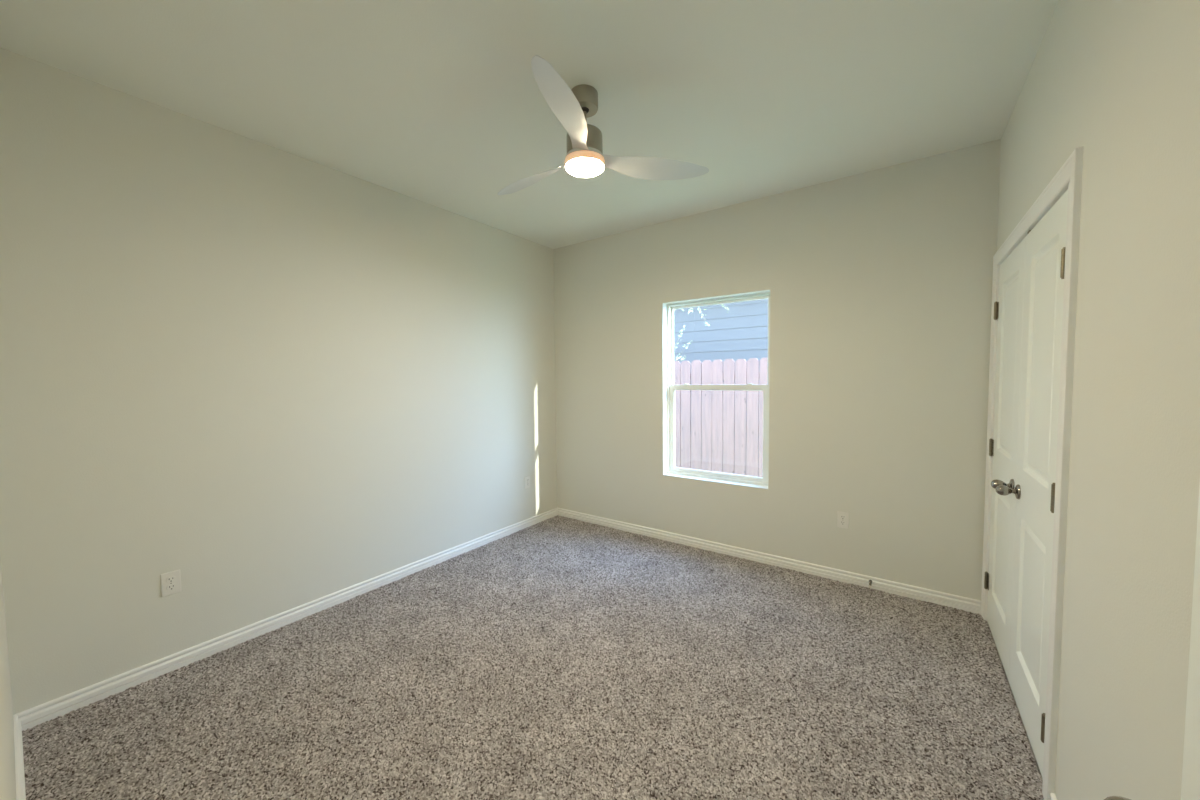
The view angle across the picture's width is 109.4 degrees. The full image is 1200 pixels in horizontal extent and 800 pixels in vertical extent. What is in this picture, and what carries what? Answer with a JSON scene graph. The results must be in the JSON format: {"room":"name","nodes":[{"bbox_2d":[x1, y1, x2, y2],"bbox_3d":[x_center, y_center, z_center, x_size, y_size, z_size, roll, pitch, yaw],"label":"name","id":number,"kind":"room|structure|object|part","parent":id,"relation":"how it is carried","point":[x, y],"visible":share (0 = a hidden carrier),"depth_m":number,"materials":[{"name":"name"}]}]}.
{"room":"empty bedroom","nodes":[
{"label":"empty bedroom","id":0,"kind":"room"},
{"bbox_2d":[0,557,15,799],"bbox_3d":[-1.072,0.074,0.651,3.356,2.852,0.120,1,3,35],"label":"wall","id":1,"kind":"structure","parent":0,"point":[7,751],"depth_m":1.20,"materials":[{"name":"white paint"}]},
{"bbox_2d":[13,714,25,799],"bbox_3d":[-1.440,1.348,1.069,2.325,0.081,0.018,1,3,35],"label":"baseboard","id":2,"kind":"structure","parent":1,"relation":"attached to","point":[18,743],"depth_m":1.54,"materials":[{"name":"white paint"}]},
{"bbox_2d":[1104,484,1199,799],"bbox_3d":[0.437,0.387,0.181,0.112,2.019,0.815,1,3,35],"label":"door","id":3,"kind":"structure","parent":1,"relation":"in","point":[1190,786],"depth_m":0.49,"materials":[{"name":"white paint"}]},
{"bbox_2d":[0,48,556,714],"bbox_3d":[-1.489,-0.041,3.078,0.135,2.852,3.630,1,3,35],"label":"wall","id":4,"kind":"structure","parent":0,"point":[278,380],"depth_m":2.23,"materials":[{"name":"white paint"}]},
{"bbox_2d":[160,569,180,596],"bbox_3d":[-2.119,0.905,2.098,0.009,0.114,0.070,1,3,35],"label":"wall outlet","id":5,"kind":"object","parent":4,"relation":"attached to","point":[170,581],"visible":1,"depth_m":2.10,"materials":[{"name":"white plastic"}]},
{"bbox_2d":[166,576,175,582],"bbox_3d":[-2.118,0.886,2.096,0.004,0.029,0.035,1,3,35],"label":"receptacle","id":6,"kind":"object","parent":5,"relation":"attached to","point":[169,579],"depth_m":2.10,"materials":[{"name":"white plastic"}]},
{"bbox_2d":[166,584,175,590],"bbox_3d":[-2.117,0.925,2.098,0.004,0.029,0.035,1,3,35],"label":"receptacle","id":7,"kind":"object","parent":5,"relation":"attached to","point":[169,587],"depth_m":2.10,"materials":[{"name":"white plastic"}]},
{"bbox_2d":[15,508,557,730],"bbox_3d":[-1.414,1.248,3.097,0.018,0.081,3.360,1,3,35],"label":"baseboard","id":8,"kind":"structure","parent":4,"relation":"attached to","point":[29,718],"depth_m":2.30,"materials":[{"name":"white paint"}]},
{"bbox_2d":[525,476,529,488],"bbox_3d":[-0.699,0.793,4.096,0.009,0.114,0.070,1,3,35],"label":"wall outlet","id":9,"kind":"object","parent":4,"relation":"attached to","point":[527,479],"visible":1,"depth_m":4.09,"materials":[{"name":"white plastic"}]},
{"bbox_2d":[0,0,1058,248],"bbox_3d":[-0.080,-1.505,1.994,3.626,0.150,3.630,1,3,35],"label":"ceiling","id":10,"kind":"structure","parent":0,"point":[439,103],"depth_m":1.89,"materials":[{"name":"white paint"}]},
{"bbox_2d":[497,55,708,194],"bbox_3d":[-0.189,-1.254,2.013,1.065,0.350,1.081,1,3,35],"label":"ceiling fan","id":11,"kind":"object","parent":10,"relation":"hanging from","point":[585,157],"visible":1,"depth_m":1.94,"materials":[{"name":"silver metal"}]},
{"bbox_3d":[-0.355,-1.141,2.204,0.581,0.044,0.140,2,4,37],"label":"blade","id":12,"kind":"part","parent":11,"relation":"part of","materials":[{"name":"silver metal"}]},
{"bbox_3d":[-0.128,-1.116,1.651,0.140,0.044,0.581,0,3,10],"label":"blade","id":13,"kind":"part","parent":11,"relation":"part of","materials":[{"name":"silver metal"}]},
{"bbox_3d":[0.264,-1.142,2.098,0.581,0.044,0.140,-1,3,-16],"label":"blade","id":14,"kind":"part","parent":11,"relation":"part of","materials":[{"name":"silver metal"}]},
{"bbox_2d":[22,515,1043,799],"bbox_3d":[-0.051,1.365,2.136,3.360,0.107,3.362,1,3,35],"label":"floor","id":15,"kind":"structure","parent":0,"point":[557,657],"depth_m":1.89,"materials":[{"name":"carpet"}]},
{"bbox_2d":[553,139,1000,600],"bbox_3d":[0.946,-0.086,3.491,3.356,2.852,0.135,1,3,35],"label":"wall","id":16,"kind":"structure","parent":0,"point":[879,281],"depth_m":2.95,"materials":[{"name":"white paint"}]},
{"bbox_2d":[662,289,769,488],"bbox_3d":[0.946,-0.083,3.490,0.887,1.498,0.136,1,3,35],"label":"window","id":17,"kind":"structure","parent":16,"relation":"in","point":[669,469],"depth_m":3.59,"materials":[{"name":"white plastic"}]},
{"bbox_3d":[0.963,0.631,3.540,0.387,0.006,0.008,1,3,35],"label":"lift rail","id":18,"kind":"part","parent":17,"relation":"part of","materials":[{"name":"white plastic"}]},
{"bbox_3d":[0.967,0.258,3.532,0.843,0.768,0.023,1,3,35],"label":"sash","id":19,"kind":"part","parent":17,"relation":"part of","materials":[{"name":"white plastic"}]},
{"bbox_3d":[0.974,-0.447,3.518,0.843,0.731,0.018,1,3,35],"label":"sash","id":20,"kind":"part","parent":17,"relation":"part of","materials":[{"name":"white plastic"}]},
{"bbox_2d":[557,507,980,614],"bbox_3d":[0.914,1.205,3.493,3.353,0.081,0.018,1,3,35],"label":"baseboard","id":21,"kind":"structure","parent":16,"relation":"attached to","point":[914,592],"depth_m":3.11,"materials":[{"name":"white paint"}]},
{"bbox_2d":[837,511,848,528],"bbox_3d":[1.678,0.829,2.934,0.070,0.114,0.009,1,3,35],"label":"wall outlet","id":22,"kind":"object","parent":16,"relation":"attached to","point":[842,517],"visible":1,"depth_m":2.93,"materials":[{"name":"white plastic"}]},
{"bbox_2d":[987,0,1199,799],"bbox_3d":[1.629,0.036,0.866,0.800,3.052,3.630,1,3,35],"label":"wall","id":23,"kind":"structure","parent":0,"point":[1118,80],"depth_m":0.99,"materials":[{"name":"white paint"}]},
{"bbox_2d":[981,257,997,619],"bbox_3d":[2.242,0.229,2.442,0.017,2.100,0.066,1,3,35],"label":"trim","id":24,"kind":"structure","parent":23,"relation":"attached to","point":[995,267],"depth_m":2.44,"materials":[{"name":"white paint"}]},
{"bbox_2d":[984,236,1025,680],"bbox_3d":[2.033,0.275,2.170,0.112,2.015,0.621,1,3,35],"label":"door","id":25,"kind":"structure","parent":23,"relation":"in","point":[1008,310],"depth_m":2.13,"materials":[{"name":"white paint"}]},
{"bbox_3d":[1.902,0.397,1.963,0.012,0.065,0.065,1,3,35],"label":"knob","id":26,"kind":"part","parent":25,"relation":"part of","materials":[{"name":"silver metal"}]},
{"bbox_2d":[986,184,1068,621],"bbox_3d":[1.913,0.286,1.873,0.112,2.048,1.260,1,3,35],"label":"trim","id":27,"kind":"structure","parent":23,"relation":"attached to","point":[1066,188],"depth_m":2.38,"materials":[{"name":"white paint"}]},
{"bbox_2d":[995,190,1067,777],"bbox_3d":[1.672,0.301,1.662,0.112,2.021,0.621,1,3,35],"label":"door","id":28,"kind":"structure","parent":23,"relation":"in","point":[1034,491],"depth_m":1.64,"materials":[{"name":"white paint"}]},
{"bbox_3d":[1.830,0.403,1.863,0.012,0.065,0.065,1,3,35],"label":"knob","id":29,"kind":"part","parent":28,"relation":"part of","materials":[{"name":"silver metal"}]},
{"bbox_2d":[993,150,1074,264],"bbox_3d":[1.843,-0.756,1.846,0.017,0.066,1.408,1,3,35],"label":"trim","id":30,"kind":"structure","parent":23,"relation":"attached to","point":[1060,181],"depth_m":1.63,"materials":[{"name":"white paint"}]},
{"bbox_2d":[1048,793,1056,799],"bbox_3d":[0.896,1.349,0.585,0.018,0.081,1.932,1,3,35],"label":"baseboard","id":31,"kind":"structure","parent":23,"relation":"attached to","point":[1052,795],"depth_m":1.36,"materials":[{"name":"white paint"}]},
{"bbox_2d":[1042,146,1083,799],"bbox_3d":[1.472,0.290,1.360,0.017,2.100,0.092,1,3,35],"label":"trim","id":32,"kind":"structure","parent":23,"relation":"attached to","point":[1075,183],"depth_m":1.33,"materials":[{"name":"white paint"}]},
{"label":"outside","id":33,"kind":"structure","parent":0,"visible":0},
{"bbox_3d":[4.460,1.203,9.663,30.000,0.100,13.865,1,3,35],"label":"ground","id":34,"kind":"structure","parent":33,"visible":0},
{"bbox_2d":[674,305,728,360],"bbox_3d":[1.257,-0.141,6.081,0.231,3.003,1.192,-3,4,-42],"label":"young tree","id":35,"kind":"object","parent":34,"relation":"on","point":[724,305],"visible":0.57,"depth_m":6.01,"materials":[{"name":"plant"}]},
{"bbox_2d":[674,358,767,476],"bbox_3d":[0.995,0.421,5.830,8.750,1.909,0.058,1,3,35],"label":"fence","id":36,"kind":"object","parent":34,"relation":"on","point":[708,444],"visible":0.12,"depth_m":5.41,"materials":[{"name":"brown wood"}]},
{"bbox_2d":[674,299,767,465],"bbox_3d":[0.870,-1.189,11.260,13.000,4.608,6.800,1,3,35],"label":"neighbor house","id":37,"kind":"structure","parent":34,"relation":"on","point":[741,332],"depth_m":6.78,"materials":[{"name":"blue"}]}
]}

